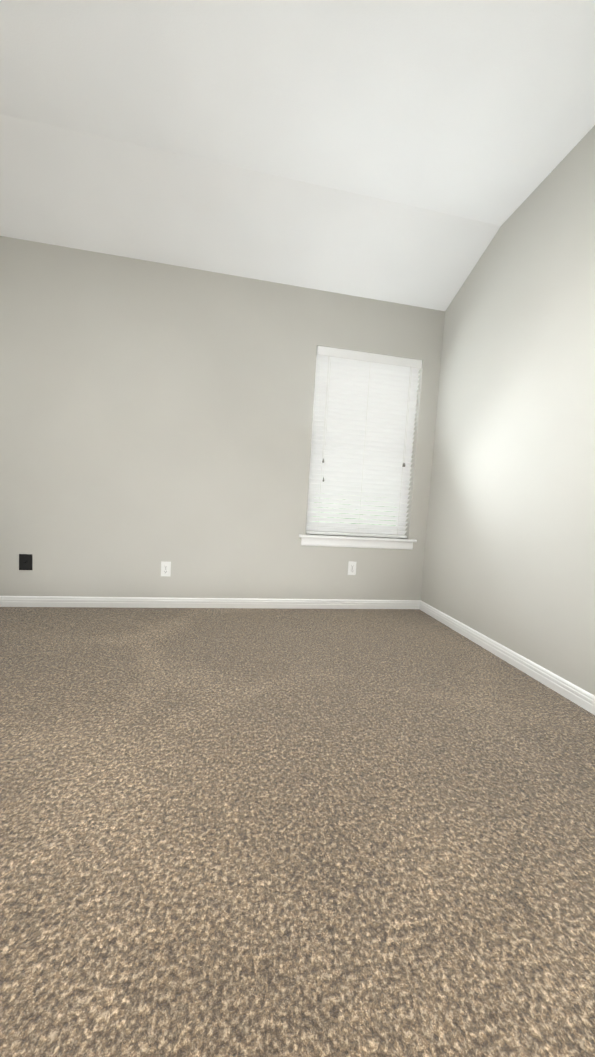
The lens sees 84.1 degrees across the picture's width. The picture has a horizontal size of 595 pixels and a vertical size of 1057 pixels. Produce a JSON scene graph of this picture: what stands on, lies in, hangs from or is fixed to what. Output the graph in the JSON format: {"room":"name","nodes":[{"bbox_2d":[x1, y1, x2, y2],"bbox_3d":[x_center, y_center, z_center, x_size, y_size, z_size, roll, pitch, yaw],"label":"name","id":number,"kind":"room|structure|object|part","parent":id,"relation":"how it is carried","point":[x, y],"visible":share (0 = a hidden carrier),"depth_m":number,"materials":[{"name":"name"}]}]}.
{"room":"empty bedroom","nodes":[
{"label":"empty bedroom","id":0,"kind":"room"},
{"bbox_2d":[0,236,444,599],"bbox_3d":[-0.608,-0.634,2.596,3.550,2.520,0.140,3,4,-10],"label":"wall","id":1,"kind":"structure","parent":0,"point":[153,415],"depth_m":2.47,"materials":[{"name":"beige paint"}]},
{"bbox_2d":[19,554,31,569],"bbox_3d":[-1.953,0.243,2.363,0.085,0.115,0.016,3,4,-10],"label":"outlet plate","id":2,"kind":"object","parent":1,"relation":"attached to","point":[25,561],"visible":1,"depth_m":2.37,"materials":[{"name":"black plastic"}]},
{"bbox_2d":[161,561,170,576],"bbox_3d":[-1.010,0.311,2.528,0.070,0.115,0.007,3,4,-10],"label":"electrical outlet","id":3,"kind":"object","parent":1,"relation":"attached to","point":[165,568],"visible":1,"depth_m":2.53,"materials":[{"name":"white plastic"}]},
{"bbox_2d":[0,596,419,608],"bbox_3d":[-0.685,0.588,2.596,3.510,0.077,0.020,3,4,-10],"label":"baseboard","id":4,"kind":"structure","parent":1,"relation":"attached to","point":[5,601],"depth_m":2.58,"materials":[{"name":"paint"}]},
{"bbox_2d":[348,561,356,574],"bbox_3d":[0.460,0.335,2.771,0.070,0.115,0.007,3,4,-10],"label":"electrical outlet","id":5,"kind":"object","parent":1,"relation":"attached to","point":[351,567],"visible":1,"depth_m":2.77,"materials":[{"name":"white plastic"}]},
{"bbox_2d":[299,534,416,549],"bbox_3d":[0.506,0.114,2.787,1.013,0.090,0.124,3,4,-10],"label":"window sill","id":6,"kind":"structure","parent":1,"relation":"attached to","point":[349,541],"depth_m":2.74,"materials":[{"name":"paint"}]},
{"bbox_2d":[306,346,421,537],"bbox_3d":[0.545,-0.680,2.775,0.903,1.496,0.153,3,4,-10],"label":"window blind","id":7,"kind":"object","parent":1,"relation":"in","point":[364,416],"depth_m":2.75,"materials":[{"name":"white plastic"}]},
{"bbox_3d":[0.506,0.051,2.804,0.887,0.020,0.052,3,4,-10],"label":"rail","id":8,"kind":"part","parent":7,"relation":"part of","materials":[{"name":"white plastic"}]},
{"bbox_2d":[0,607,594,1056],"bbox_3d":[-0.647,0.824,0.453,4.430,0.100,4.565,3,4,-10],"label":"floor","id":9,"kind":"structure","parent":0,"point":[296,831],"depth_m":0.83,"materials":[{"name":"carpet"}]},
{"bbox_2d":[0,0,594,310],"bbox_3d":[-0.171,-1.843,0.325,3.780,0.354,4.565,3,4,-10],"label":"ceiling","id":10,"kind":"structure","parent":0,"point":[411,152],"depth_m":1.67,"materials":[{"name":"white paint"}]},
{"bbox_2d":[421,125,594,695],"bbox_3d":[1.561,-0.491,0.714,0.115,2.740,4.565,3,4,-10],"label":"wall","id":11,"kind":"structure","parent":0,"point":[509,559],"depth_m":1.89,"materials":[{"name":"beige paint"}]},
{"bbox_2d":[420,600,594,714],"bbox_3d":[1.422,0.833,0.781,0.014,0.077,4.310,3,4,-10],"label":"baseboard","id":12,"kind":"structure","parent":11,"relation":"attached to","point":[580,697],"depth_m":1.83,"materials":[{"name":"paint"}]},
{"label":"outside","id":13,"kind":"structure","parent":0,"visible":0},
{"bbox_2d":[312,480,396,525],"bbox_3d":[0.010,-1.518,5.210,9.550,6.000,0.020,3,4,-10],"label":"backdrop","id":14,"kind":"structure","parent":13,"point":[354,509],"depth_m":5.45,"materials":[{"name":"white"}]}
]}

